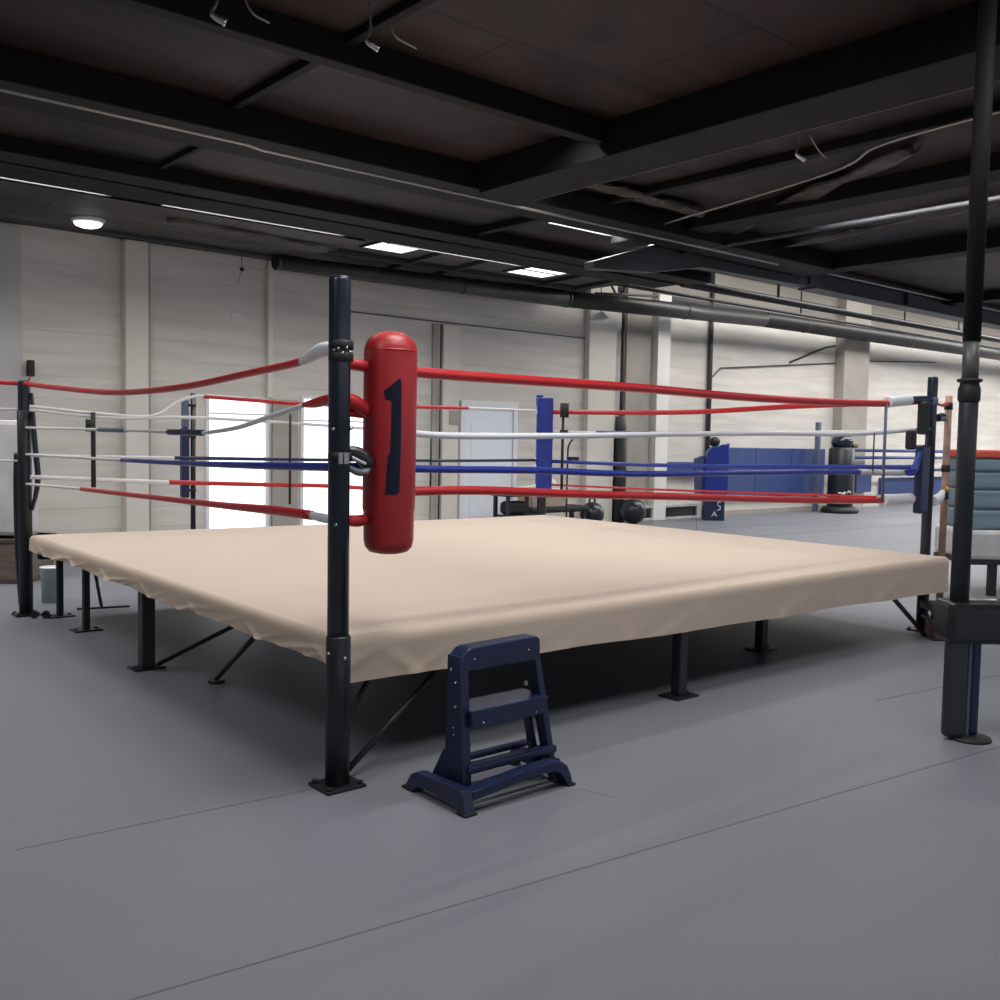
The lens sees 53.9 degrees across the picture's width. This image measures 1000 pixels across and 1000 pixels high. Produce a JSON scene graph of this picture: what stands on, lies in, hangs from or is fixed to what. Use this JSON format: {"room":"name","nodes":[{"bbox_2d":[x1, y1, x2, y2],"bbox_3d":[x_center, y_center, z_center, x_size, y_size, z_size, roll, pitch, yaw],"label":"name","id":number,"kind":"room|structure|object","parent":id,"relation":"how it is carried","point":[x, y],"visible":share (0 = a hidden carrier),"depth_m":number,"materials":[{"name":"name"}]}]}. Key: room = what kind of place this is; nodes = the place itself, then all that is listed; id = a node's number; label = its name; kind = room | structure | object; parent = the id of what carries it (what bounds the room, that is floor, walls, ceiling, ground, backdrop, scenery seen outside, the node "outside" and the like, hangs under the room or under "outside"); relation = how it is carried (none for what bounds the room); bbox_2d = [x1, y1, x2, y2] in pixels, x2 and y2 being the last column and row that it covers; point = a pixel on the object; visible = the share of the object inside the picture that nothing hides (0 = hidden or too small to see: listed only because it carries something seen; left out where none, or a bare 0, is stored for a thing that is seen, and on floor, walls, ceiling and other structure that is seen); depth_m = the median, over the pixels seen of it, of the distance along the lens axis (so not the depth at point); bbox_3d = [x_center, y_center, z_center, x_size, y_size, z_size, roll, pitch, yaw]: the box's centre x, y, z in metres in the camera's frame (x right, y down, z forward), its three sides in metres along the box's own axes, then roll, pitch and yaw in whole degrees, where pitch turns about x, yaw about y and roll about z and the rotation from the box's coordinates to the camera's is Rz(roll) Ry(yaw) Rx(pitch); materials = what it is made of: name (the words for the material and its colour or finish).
{"room":"boxing gym","nodes":[
{"label":"boxing gym","id":0,"kind":"room"},
{"bbox_2d":[0,178,364,260],"bbox_3d":[-7.555,-3.248,8.745,13.450,0.280,2.300,-2,5,-40],"label":"ceiling","id":1,"kind":"structure","parent":0,"point":[22,203],"depth_m":11.35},
{"bbox_2d":[70,215,105,228],"bbox_3d":[-4.704,-3.156,11.225,0.380,0.100,0.380,-2,5,-40],"label":"ceiling lamp","id":2,"kind":"object","parent":1,"relation":"attached to","point":[83,221],"visible":1,"depth_m":11.12,"materials":[{"name":"white plastic"}]},
{"bbox_2d":[73,220,102,228],"bbox_3d":[-4.705,-3.134,11.226,0.310,0.055,0.310,-2,5,-40],"label":"diffuser","id":3,"kind":"object","parent":2,"relation":"attached to","point":[87,224],"depth_m":11.14,"materials":[{"name":"white"}]},
{"bbox_2d":[100,230,272,258],"bbox_3d":[-3.802,-3.252,12.635,2.600,0.050,0.051,-2,5,-40],"label":"ceiling beam","id":4,"kind":"structure","parent":1,"relation":"attached to","point":[104,232],"depth_m":12.44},
{"bbox_2d":[166,217,336,251],"bbox_3d":[-2.914,-3.175,11.816,2.309,0.048,0.130,-2,5,-44],"label":"strip","id":5,"kind":"object","parent":1,"relation":"attached to","point":[168,219],"visible":1,"depth_m":11.66,"materials":[{"name":"grey metal"}]},
{"bbox_2d":[271,254,999,359],"bbox_3d":[8.277,-3.776,22.599,29.471,0.646,0.370,-2,5,-40],"label":"ceiling pipe","id":6,"kind":"object","parent":1,"relation":"attached to","point":[373,274],"visible":0.91,"depth_m":17.10,"materials":[{"name":"grey metal"}]},
{"bbox_2d":[0,504,999,999],"bbox_3d":[9.753,1.040,11.303,43.000,0.100,21.200,-2,5,-40],"label":"floor","id":7,"kind":"structure","parent":0,"point":[889,889],"depth_m":3.86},
{"bbox_2d":[0,532,56,583],"bbox_3d":[-5.282,0.570,9.935,1.300,0.440,0.690,1,4,0],"label":"wooden box","id":8,"kind":"object","parent":7,"relation":"on","point":[7,547],"visible":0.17,"depth_m":9.62,"materials":[{"name":"brown wood"}]},
{"bbox_2d":[0,420,38,536],"bbox_3d":[-5.252,-0.226,9.836,1.190,1.158,0.250,1,4,0],"label":"mat","id":9,"kind":"object","parent":8,"relation":"on","point":[8,428],"visible":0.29,"depth_m":9.71,"materials":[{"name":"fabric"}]},
{"bbox_2d":[39,565,55,603],"bbox_3d":[-3.935,0.740,8.617,0.188,0.314,0.188,-2,5,-40],"label":"plastic bin","id":10,"kind":"object","parent":7,"relation":"on","point":[47,573],"visible":0.69,"depth_m":8.55,"materials":[{"name":"grey"}]},
{"bbox_2d":[180,393,195,528],"bbox_3d":[-3.454,-0.222,11.066,0.320,1.950,0.320,-2,5,-40],"label":"post","id":11,"kind":"object","parent":7,"relation":"on","point":[185,491],"visible":0.66,"depth_m":10.98,"materials":[{"name":"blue metal"}]},
{"bbox_2d":[0,275,948,795],"bbox_3d":[-1.356,-0.075,7.582,8.155,2.165,6.349,-2,5,-40],"label":"ring","id":12,"kind":"object","parent":7,"relation":"on","point":[314,591],"visible":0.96,"depth_m":6.17,"materials":[{"name":"beige fabric"}]},
{"bbox_2d":[350,446,373,475],"bbox_3d":[-0.599,-0.166,4.188,0.137,0.129,0.072,-2,5,-40],"label":"glove","id":13,"kind":"object","parent":12,"relation":"hanging from","point":[362,457],"visible":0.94,"depth_m":4.17,"materials":[{"name":"black leather"}]},
{"bbox_2d":[350,331,417,553],"bbox_3d":[-0.532,-0.248,4.295,0.355,0.977,0.237,-2,5,-40],"label":"pad","id":14,"kind":"object","parent":12,"relation":"attached to","point":[390,379],"visible":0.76,"depth_m":4.24,"materials":[{"name":"leather"}]},
{"bbox_2d":[534,395,553,497],"bbox_3d":[0.500,-0.623,11.379,0.218,1.180,0.183,1,4,0],"label":"pad","id":15,"kind":"object","parent":12,"relation":"attached to","point":[544,414],"visible":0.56,"depth_m":11.29,"materials":[{"name":"leather"}]},
{"bbox_2d":[401,634,575,817],"bbox_3d":[-0.037,0.916,4.236,0.624,0.648,0.445,-2,5,-40],"label":"step stool","id":16,"kind":"object","parent":7,"relation":"on","point":[450,779],"visible":1,"depth_m":4.12,"materials":[{"name":"blue plastic"}]},
{"bbox_2d":[16,513,999,999],"bbox_3d":[4.711,0.778,13.171,9.048,0.001,28.407,3,4,22],"label":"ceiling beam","id":17,"kind":"structure","parent":7,"relation":"attached to","point":[696,529],"depth_m":3.59,"materials":[{"name":"grey"}]},
{"bbox_2d":[491,495,539,516],"bbox_3d":[0.272,0.225,15.427,0.750,0.660,0.400,-2,5,-40],"label":"table","id":18,"kind":"object","parent":7,"relation":"on","point":[495,497],"visible":0.26,"depth_m":15.31,"materials":[{"name":"black metal"}]},
{"bbox_2d":[500,501,526,514],"bbox_3d":[0.213,0.121,15.376,0.400,0.208,0.250,-2,5,-40],"label":"bag","id":19,"kind":"object","parent":18,"relation":"on","point":[516,507],"visible":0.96,"depth_m":15.28,"materials":[{"name":"black leather"}]},
{"bbox_2d":[496,513,537,516],"bbox_3d":[0.271,0.240,15.428,0.650,0.030,0.300,-2,5,-40],"label":"shelf","id":20,"kind":"object","parent":18,"relation":"attached to","point":[507,514],"depth_m":15.30,"materials":[{"name":"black metal"}]},
{"bbox_2d":[529,504,589,518],"bbox_3d":[0.881,0.297,16.570,1.350,0.400,0.450,-2,5,-40],"label":"bench","id":21,"kind":"object","parent":7,"relation":"on","point":[571,508],"visible":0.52,"depth_m":16.55,"materials":[{"name":"metal"}]},
{"bbox_2d":[518,496,565,507],"bbox_3d":[0.709,-0.004,16.336,0.800,0.218,0.350,-2,5,-40],"label":"cardboard box","id":22,"kind":"object","parent":21,"relation":"on","point":[550,502],"visible":0.32,"depth_m":16.20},
{"bbox_2d":[580,499,603,520],"bbox_3d":[1.623,0.204,17.354,0.430,0.517,0.430,-2,5,-40],"label":"exercise ball","id":23,"kind":"object","parent":7,"relation":"on","point":[596,512],"visible":0.63,"depth_m":17.18,"materials":[{"name":"black rubber"}]},
{"bbox_2d":[612,287,626,522],"bbox_3d":[2.259,-2.431,18.158,0.250,5.700,0.250,-2,5,-40],"label":"pole","id":24,"kind":"object","parent":7,"relation":"on","point":[620,444],"visible":0.62,"depth_m":18.16,"materials":[{"name":"black"}]},
{"bbox_2d":[620,499,645,523],"bbox_3d":[2.436,0.161,17.971,0.470,0.557,0.470,-2,5,-40],"label":"exercise ball","id":25,"kind":"object","parent":7,"relation":"on","point":[632,511],"visible":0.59,"depth_m":17.81,"materials":[{"name":"black rubber"}]},
{"bbox_2d":[642,503,699,520],"bbox_3d":[3.260,0.231,19.256,1.850,0.290,0.190,-2,5,-40],"label":"heater","id":26,"kind":"object","parent":7,"relation":"on","point":[680,510],"visible":0.6,"depth_m":19.39,"materials":[{"name":"white metal"}]},
{"bbox_2d":[644,506,695,517],"bbox_3d":[3.257,0.230,19.267,1.680,0.190,0.130,-2,5,-40],"label":"grille","id":27,"kind":"object","parent":26,"relation":"attached to","point":[671,511],"depth_m":19.36,"materials":[{"name":"black"}]},
{"bbox_2d":[694,437,729,520],"bbox_3d":[4.109,-0.419,19.182,0.658,1.629,0.240,1,4,0],"label":"pad","id":28,"kind":"object","parent":7,"relation":"on","point":[711,510],"visible":0.8,"depth_m":19.08,"materials":[{"name":"leather"}]},
{"bbox_2d":[812,422,821,511],"bbox_3d":[7.170,-0.747,22.253,0.100,2.020,0.100,-2,5,-40],"label":"wall post","id":29,"kind":"object","parent":7,"relation":"on","point":[817,449],"visible":0.89,"depth_m":22.21,"materials":[{"name":"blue metal"}]},
{"bbox_2d":[820,436,858,513],"bbox_3d":[7.646,-0.595,22.050,0.840,1.760,0.840,-2,5,-40],"label":"bag","id":30,"kind":"object","parent":7,"relation":"on","point":[842,452],"visible":0.9,"depth_m":21.82,"materials":[{"name":"leather"}]},
{"bbox_2d":[921,615,944,640],"bbox_3d":[3.482,1.007,7.743,0.240,0.168,0.220,1,4,0],"label":"post","id":31,"kind":"object","parent":7,"relation":"on","point":[929,623],"visible":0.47,"depth_m":7.73,"materials":[{"name":"orange wood"}]},
{"bbox_2d":[936,396,952,598],"bbox_3d":[3.889,0.068,8.616,0.180,1.950,0.180,-2,5,-40],"label":"post","id":32,"kind":"object","parent":7,"relation":"on","point":[945,467],"visible":0.67,"depth_m":8.57,"materials":[{"name":"brown wood"}]},
{"bbox_2d":[933,0,999,744],"bbox_3d":[2.588,-0.760,4.987,0.554,4.000,0.265,1,4,0],"label":"steel column","id":33,"kind":"structure","parent":7,"relation":"on","point":[965,623],"depth_m":4.99,"materials":[{"name":"metal"}]},
{"bbox_2d":[934,524,999,595],"bbox_3d":[5.309,0.629,10.352,1.160,0.670,0.800,1,4,0],"label":"bench","id":34,"kind":"object","parent":7,"relation":"on","point":[985,543],"visible":0.48,"depth_m":9.97,"materials":[{"name":"white fabric"}]},
{"bbox_2d":[934,524,999,559],"bbox_3d":[5.313,0.444,10.341,1.160,0.300,0.800,1,4,0],"label":"bench cushion","id":35,"kind":"object","parent":34,"relation":"on","point":[985,543],"depth_m":9.95,"materials":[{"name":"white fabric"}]},
{"bbox_2d":[947,505,999,529],"bbox_3d":[5.342,0.190,10.315,1.110,0.208,0.620,1,4,0],"label":"mat","id":36,"kind":"object","parent":34,"relation":"on","point":[983,519],"visible":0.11,"depth_m":10.01,"materials":[{"name":"blue plastic"}]},
{"bbox_2d":[948,487,999,508],"bbox_3d":[5.346,-0.015,10.302,1.110,0.198,0.620,1,4,0],"label":"mat","id":37,"kind":"object","parent":36,"relation":"on","point":[983,499],"visible":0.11,"depth_m":9.99,"materials":[{"name":"blue plastic"}]},
{"bbox_2d":[949,470,999,489],"bbox_3d":[5.355,-0.204,10.291,1.100,0.178,0.620,1,4,0],"label":"mat","id":38,"kind":"object","parent":37,"relation":"on","point":[983,480],"visible":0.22,"depth_m":9.98,"materials":[{"name":"leather"}]},
{"bbox_2d":[950,457,999,471],"bbox_3d":[5.358,-0.364,10.281,1.100,0.138,0.620,1,4,0],"label":"mat","id":39,"kind":"object","parent":38,"relation":"on","point":[982,464],"visible":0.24,"depth_m":9.97,"materials":[{"name":"leather"}]},
{"bbox_2d":[950,449,999,457],"bbox_3d":[5.360,-0.476,10.269,1.140,0.083,0.630,1,4,0],"label":"mat","id":40,"kind":"object","parent":39,"relation":"on","point":[979,453],"visible":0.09,"depth_m":9.96,"materials":[{"name":"leather"}]},
{"bbox_2d":[0,222,999,533],"bbox_3d":[3.045,-2.476,19.133,43.000,5.700,0.202,-2,5,-40],"label":"wall","id":41,"kind":"structure","parent":0,"point":[71,281],"depth_m":14.13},
{"bbox_2d":[0,223,21,419],"bbox_3d":[-9.507,-1.153,8.466,10.000,3.900,0.062,-2,5,-40],"label":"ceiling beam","id":42,"kind":"structure","parent":41,"relation":"attached to","point":[10,236],"depth_m":11.53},
{"bbox_2d":[121,239,148,531],"bbox_3d":[-4.638,-1.310,12.500,0.290,3.900,0.160,-2,5,-40],"label":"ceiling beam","id":43,"kind":"structure","parent":41,"relation":"attached to","point":[134,254],"depth_m":12.41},
{"bbox_2d":[148,243,150,530],"bbox_3d":[-4.527,-1.316,12.632,0.050,3.900,0.100,-2,5,-40],"label":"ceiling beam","id":44,"kind":"structure","parent":41,"relation":"attached to","point":[149,319],"depth_m":12.57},
{"bbox_2d":[205,396,268,528],"bbox_3d":[-3.639,-0.415,13.563,0.930,2.020,0.130,-2,5,-40],"label":"window","id":45,"kind":"structure","parent":41,"relation":"in","point":[252,441],"depth_m":13.55,"materials":[{"name":"white"}]},
{"bbox_2d":[265,261,273,397],"bbox_3d":[-3.204,-2.367,13.668,0.080,1.880,0.100,-2,5,-40],"label":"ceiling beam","id":46,"kind":"structure","parent":41,"relation":"attached to","point":[269,331],"depth_m":13.63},
{"bbox_2d":[271,399,297,525],"bbox_3d":[-3.058,-0.419,13.975,0.400,2.000,0.050,-2,5,-40],"label":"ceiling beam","id":47,"kind":"structure","parent":41,"relation":"attached to","point":[280,432],"depth_m":13.93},
{"bbox_2d":[299,395,362,524],"bbox_3d":[-2.404,-0.485,14.601,1.310,2.080,0.130,-2,5,-40],"label":"window","id":48,"kind":"structure","parent":41,"relation":"in","point":[313,439],"depth_m":14.38,"materials":[{"name":"white"}]},
{"bbox_2d":[385,252,443,268],"bbox_3d":[-1.221,-3.389,13.952,0.045,0.060,1.916,-1,4,-33],"label":"ceiling beam","id":49,"kind":"structure","parent":41,"relation":"attached to","point":[435,254],"depth_m":13.79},
{"bbox_2d":[429,324,438,519],"bbox_3d":[-1.050,-1.134,15.615,0.100,3.300,0.050,-2,5,-40],"label":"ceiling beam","id":50,"kind":"structure","parent":41,"relation":"attached to","point":[435,327],"depth_m":15.57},
{"bbox_2d":[438,324,441,519],"bbox_3d":[-0.959,-1.134,15.646,0.024,3.300,0.023,-2,5,-40],"label":"pipe","id":51,"kind":"object","parent":41,"relation":"attached to","point":[441,324],"visible":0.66,"depth_m":15.62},
{"bbox_2d":[439,325,459,519],"bbox_3d":[-0.809,-1.142,15.818,0.330,3.300,0.050,-2,5,-40],"label":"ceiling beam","id":52,"kind":"structure","parent":41,"relation":"attached to","point":[450,334],"depth_m":15.77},
{"bbox_2d":[449,410,460,424],"bbox_3d":[-0.734,-1.328,15.861,0.250,0.230,0.060,-2,5,-40],"label":"electrical box","id":53,"kind":"object","parent":41,"relation":"attached to","point":[454,416],"depth_m":15.83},
{"bbox_2d":[431,260,489,274],"bbox_3d":[-0.609,-3.409,14.467,0.045,0.060,1.916,-1,4,-33],"label":"ceiling beam","id":54,"kind":"structure","parent":41,"relation":"attached to","point":[479,262],"depth_m":14.26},
{"bbox_2d":[351,311,584,338],"bbox_3d":[-0.426,-2.842,16.034,5.120,0.022,0.012,-2,5,-40],"label":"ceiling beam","id":55,"kind":"structure","parent":41,"relation":"attached to","point":[351,311],"depth_m":15.86,"materials":[{"name":"grey"}]},
{"bbox_2d":[457,400,518,518],"bbox_3d":[-0.182,-0.571,16.346,1.220,2.120,0.120,-2,5,-40],"label":"door","id":56,"kind":"structure","parent":41,"relation":"in","point":[472,421],"depth_m":16.29,"materials":[{"name":"white paint"}]},
{"bbox_2d":[527,275,583,287],"bbox_3d":[0.767,-3.455,15.626,0.045,0.060,1.916,-1,4,-33],"label":"ceiling beam","id":57,"kind":"structure","parent":41,"relation":"attached to","point":[571,277],"depth_m":15.33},
{"bbox_2d":[560,280,616,291],"bbox_3d":[1.302,-3.473,16.076,0.045,0.060,1.916,-1,4,-33],"label":"ceiling beam","id":58,"kind":"structure","parent":41,"relation":"attached to","point":[605,282],"depth_m":15.75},
{"bbox_2d":[581,286,617,521],"bbox_3d":[1.824,-2.373,17.900,0.700,5.600,0.120,-2,5,-40],"label":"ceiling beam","id":59,"kind":"structure","parent":41,"relation":"attached to","point":[600,338],"depth_m":17.86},
{"bbox_2d":[623,284,652,504],"bbox_3d":[2.574,-2.399,18.545,0.680,5.600,0.100,-2,5,-40],"label":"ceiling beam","id":60,"kind":"structure","parent":41,"relation":"attached to","point":[638,328],"depth_m":18.52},
{"bbox_2d":[647,294,671,520],"bbox_3d":[3.044,-1.761,18.913,0.360,4.300,0.220,-2,5,-40],"label":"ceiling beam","id":61,"kind":"structure","parent":41,"relation":"attached to","point":[661,326],"depth_m":18.80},
{"bbox_2d":[705,273,715,452],"bbox_3d":[4.256,-2.454,19.948,0.100,5.600,0.095,-2,5,-40],"label":"pipe","id":62,"kind":"object","parent":41,"relation":"attached to","point":[712,295],"visible":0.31,"depth_m":19.90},
{"bbox_2d":[618,287,813,319],"bbox_3d":[10.253,-4.143,24.888,24.280,0.070,0.059,-2,5,-40],"label":"ceiling beam","id":63,"kind":"structure","parent":41,"relation":"attached to","point":[674,298],"depth_m":19.64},
{"bbox_2d":[724,505,826,514],"bbox_3d":[5.934,0.230,21.632,4.700,0.100,0.032,-2,5,-40],"label":"baseboard","id":64,"kind":"structure","parent":41,"relation":"attached to","point":[802,508],"depth_m":21.59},
{"bbox_2d":[727,447,824,495],"bbox_3d":[5.953,-0.606,21.537,4.042,1.060,0.099,-2,5,-40],"label":"mat","id":65,"kind":"object","parent":41,"relation":"attached to","point":[753,456],"visible":0.53,"depth_m":21.51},
{"bbox_2d":[618,273,999,346],"bbox_3d":[10.240,-4.829,24.876,24.280,1.400,0.030,-2,5,-40],"label":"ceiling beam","id":66,"kind":"structure","parent":41,"relation":"attached to","point":[720,279],"depth_m":21.98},
{"bbox_2d":[712,361,935,377],"bbox_3d":[7.887,-3.027,23.022,9.559,1.025,0.024,-2,5,-40],"label":"cable","id":67,"kind":"object","parent":41,"relation":"attached to","point":[869,361],"visible":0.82,"depth_m":21.96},
{"bbox_2d":[832,298,871,508],"bbox_3d":[8.312,-2.583,23.278,1.100,5.600,0.250,-2,5,-40],"label":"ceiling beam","id":68,"kind":"structure","parent":41,"relation":"attached to","point":[851,375],"depth_m":23.07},
{"bbox_2d":[707,283,999,337],"bbox_3d":[10.266,-4.507,24.858,24.280,0.080,0.086,-2,5,-40],"label":"ceiling beam","id":69,"kind":"structure","parent":41,"relation":"attached to","point":[707,283],"depth_m":22.05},
{"bbox_2d":[854,475,871,491],"bbox_3d":[8.634,-0.522,23.676,0.692,0.650,0.299,-2,5,-40],"label":"mat","id":70,"kind":"object","parent":41,"relation":"attached to","point":[862,482],"visible":0.42,"depth_m":23.53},
{"bbox_2d":[854,449,942,470],"bbox_3d":[10.739,-0.567,25.057,7.700,1.450,0.076,-2,5,-40],"label":"rail fence","id":71,"kind":"object","parent":41,"relation":"attached to","point":[856,450],"visible":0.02,"depth_m":23.99,"materials":[{"name":"blue metal"}]},
{"bbox_2d":[878,476,941,495],"bbox_3d":[10.923,-0.350,25.740,3.742,0.500,0.120,-2,5,-40],"label":"mat","id":72,"kind":"object","parent":41,"relation":"attached to","point":[894,485],"visible":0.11,"depth_m":25.09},
{"bbox_2d":[0,0,999,307],"bbox_3d":[9.831,-3.102,11.048,43.001,0.200,21.200,-2,5,-40],"label":"ceiling","id":73,"kind":"structure","parent":0,"point":[606,59],"depth_m":6.99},
{"bbox_2d":[160,146,203,168],"bbox_3d":[-2.675,-3.061,8.586,0.050,0.050,1.450,-2,5,-40],"label":"ceiling beam","id":74,"kind":"structure","parent":73,"relation":"attached to","point":[191,150],"depth_m":8.78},
{"bbox_2d":[209,0,269,26],"bbox_3d":[-1.416,-2.712,5.354,0.326,0.301,0.052,-1,4,-28],"label":"ceiling fitting","id":75,"kind":"object","parent":73,"relation":"attached to","point":[223,21],"visible":1,"depth_m":5.30,"materials":[{"name":"silver metal"}]},
{"bbox_2d":[160,204,344,236],"bbox_3d":[-2.718,-3.207,11.194,2.280,0.060,0.160,-2,5,-40],"label":"strip light","id":76,"kind":"object","parent":73,"relation":"attached to","point":[160,204],"visible":0.13,"depth_m":11.17,"materials":[{"name":"white plastic"}]},
{"bbox_2d":[232,0,436,108],"bbox_3d":[1.046,-2.689,3.792,0.073,0.060,9.400,-2,5,-40],"label":"ceiling beam","id":77,"kind":"structure","parent":73,"relation":"attached to","point":[405,8],"depth_m":6.12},
{"bbox_2d":[0,161,677,287],"bbox_3d":[-3.410,-3.146,10.155,15.600,0.100,0.500,-2,5,-40],"label":"ceiling beam","id":78,"kind":"structure","parent":73,"relation":"attached to","point":[7,169],"depth_m":10.98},
{"bbox_2d":[103,0,604,144],"bbox_3d":[-2.819,-2.755,4.653,9.400,0.180,0.120,-2,5,-40],"label":"ceiling beam","id":79,"kind":"structure","parent":73,"relation":"attached to","point":[284,34],"depth_m":6.28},
{"bbox_2d":[0,134,710,285],"bbox_3d":[-2.960,-3.085,9.622,15.600,0.140,0.351,-2,5,-40],"label":"ceiling beam","id":80,"kind":"structure","parent":73,"relation":"attached to","point":[16,150],"depth_m":10.09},
{"bbox_2d":[0,87,778,264],"bbox_3d":[-0.485,-2.752,8.715,10.200,0.028,0.079,-2,5,-40],"label":"conduit","id":81,"kind":"object","parent":73,"relation":"attached to","point":[4,90],"visible":1,"depth_m":7.98,"materials":[{"name":"grey"}]},
{"bbox_2d":[359,241,419,254],"bbox_3d":[-1.430,-3.352,13.044,0.680,0.030,0.540,-2,5,-40],"label":"ceiling light panel","id":82,"kind":"object","parent":73,"relation":"attached to","point":[376,245],"visible":0.63,"depth_m":13.08,"materials":[{"name":"white"}]},
{"bbox_2d":[366,243,416,252],"bbox_3d":[-1.430,-3.355,13.044,0.620,0.015,0.480,-2,5,-40],"label":"diffuser","id":83,"kind":"object","parent":82,"relation":"attached to","point":[384,247],"depth_m":13.09,"materials":[{"name":"white"}]},
{"bbox_2d":[364,4,416,52],"bbox_3d":[-0.635,-2.737,5.749,0.322,0.270,0.052,-1,4,-28],"label":"ceiling fitting","id":84,"kind":"object","parent":73,"relation":"attached to","point":[372,45],"visible":1,"depth_m":5.70,"materials":[{"name":"silver metal"}]},
{"bbox_2d":[0,46,835,275],"bbox_3d":[-1.711,-2.925,8.067,15.500,0.220,0.551,-2,5,-40],"label":"ceiling beam","id":85,"kind":"structure","parent":73,"relation":"attached to","point":[21,71],"depth_m":8.01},
{"bbox_2d":[663,110,999,224],"bbox_3d":[2.768,-2.860,8.539,0.289,0.064,4.916,-1,4,-27],"label":"conduit","id":86,"kind":"object","parent":85,"relation":"attached to","point":[998,111],"visible":0.98,"depth_m":8.43,"materials":[{"name":"grey"}]},
{"bbox_2d":[680,195,999,253],"bbox_3d":[4.452,-2.790,9.217,0.058,0.060,7.300,-2,5,-40],"label":"pipe","id":87,"kind":"object","parent":85,"relation":"attached to","point":[992,199],"visible":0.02,"depth_m":10.12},
{"bbox_2d":[827,273,999,311],"bbox_3d":[8.088,-3.267,16.683,18.400,0.126,0.060,-2,5,-40],"label":"conduit","id":88,"kind":"object","parent":85,"relation":"attached to","point":[832,274],"visible":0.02,"depth_m":14.90,"materials":[{"name":"grey"}]},
{"bbox_2d":[325,248,587,292],"bbox_3d":[-0.464,-3.412,14.721,5.000,0.080,0.042,-2,5,-40],"label":"ceiling beam","id":89,"kind":"structure","parent":73,"relation":"attached to","point":[351,253],"depth_m":14.47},
{"bbox_2d":[502,266,566,278],"bbox_3d":[0.600,-3.416,14.700,0.800,0.030,0.800,-2,5,-40],"label":"ceiling light panel","id":90,"kind":"object","parent":73,"relation":"attached to","point":[524,271],"visible":0.66,"depth_m":14.78,"materials":[{"name":"white"}]},
{"bbox_2d":[510,268,565,277],"bbox_3d":[0.600,-3.419,14.700,0.740,0.015,0.740,-2,5,-40],"label":"diffuser","id":91,"kind":"object","parent":90,"relation":"attached to","point":[530,272],"depth_m":14.80,"materials":[{"name":"white"}]},
{"bbox_2d":[595,292,657,296],"bbox_3d":[2.201,-3.554,17.025,1.553,0.164,0.039,-2,5,-40],"label":"ceiling beam","id":92,"kind":"structure","parent":73,"relation":"attached to","point":[596,293],"depth_m":17.00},
{"bbox_2d":[586,184,706,217],"bbox_3d":[1.402,-3.014,9.802,2.102,0.080,0.285,-2,5,-40],"label":"strip","id":93,"kind":"object","parent":73,"relation":"attached to","point":[623,192],"visible":0.79,"depth_m":9.86,"materials":[{"name":"grey metal"}]},
{"bbox_2d":[444,100,999,242],"bbox_3d":[3.151,-2.878,7.653,0.105,0.080,12.600,-2,5,-40],"label":"ceiling beam","id":94,"kind":"structure","parent":73,"relation":"attached to","point":[893,132],"depth_m":8.45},
{"bbox_2d":[479,0,999,202],"bbox_3d":[3.048,-2.646,5.486,0.550,0.280,9.400,-2,5,-40],"label":"ceiling beam","id":95,"kind":"structure","parent":73,"relation":"attached to","point":[933,56],"depth_m":6.69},
{"bbox_2d":[584,245,999,329],"bbox_3d":[9.145,-3.143,17.841,21.300,0.580,0.292,-2,5,-40],"label":"ceiling beam","id":96,"kind":"structure","parent":73,"relation":"attached to","point":[652,258],"depth_m":13.61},
{"bbox_2d":[611,152,999,247],"bbox_3d":[4.865,-2.819,7.794,0.350,0.150,10.600,-2,5,-40],"label":"ceiling beam","id":97,"kind":"structure","parent":73,"relation":"attached to","point":[955,174],"depth_m":9.43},
{"bbox_2d":[615,284,999,348],"bbox_3d":[11.044,-3.885,23.943,24.100,0.080,0.065,-2,5,-40],"label":"ceiling beam","id":98,"kind":"structure","parent":73,"relation":"attached to","point":[622,285],"depth_m":19.28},
{"bbox_2d":[795,132,826,161],"bbox_3d":[2.507,-2.826,7.911,0.331,0.241,0.052,-1,4,-27],"label":"ceiling fitting","id":99,"kind":"object","parent":73,"relation":"attached to","point":[800,157],"visible":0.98,"depth_m":7.86,"materials":[{"name":"silver metal"}]},
{"bbox_2d":[720,143,921,234],"bbox_3d":[2.950,-2.990,9.902,0.363,0.080,3.937,0,4,-14],"label":"strip","id":100,"kind":"object","parent":73,"relation":"attached to","point":[815,191],"visible":0.6,"depth_m":8.88,"materials":[{"name":"grey metal"}]},
{"bbox_2d":[680,283,999,342],"bbox_3d":[12.007,-3.626,22.810,24.100,0.130,0.110,-2,5,-40],"label":"ceiling beam","id":101,"kind":"structure","parent":73,"relation":"attached to","point":[702,287],"depth_m":17.47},
{"bbox_2d":[782,202,999,248],"bbox_3d":[4.452,-2.996,10.448,0.259,0.080,4.472,-1,4,-31],"label":"strip","id":102,"kind":"object","parent":73,"relation":"attached to","point":[852,231],"visible":0.83,"depth_m":10.88,"materials":[{"name":"grey metal"}]},
{"bbox_2d":[789,229,999,276],"bbox_3d":[7.127,-2.873,9.765,0.300,0.200,10.700,-2,5,-40],"label":"ceiling beam","id":103,"kind":"structure","parent":73,"relation":"attached to","point":[952,246],"depth_m":12.08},
{"bbox_2d":[943,290,999,305],"bbox_3d":[9.526,-3.098,13.740,0.301,0.150,7.700,-2,5,-40],"label":"ceiling beam","id":104,"kind":"structure","parent":73,"relation":"attached to","point":[991,296],"depth_m":15.91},
{"bbox_3d":[11.539,-5.501,23.253,24.550,0.150,4.500,-2,5,-40],"label":"ceiling","id":105,"kind":"structure","parent":0,"visible":0},
{"bbox_2d":[589,288,611,322],"bbox_3d":[1.813,-4.217,17.499,0.400,2.070,0.400,-2,5,-40],"label":"lamp","id":106,"kind":"object","parent":105,"relation":"hanging from","point":[599,317],"visible":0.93,"depth_m":17.45,"materials":[{"name":"grey metal"}]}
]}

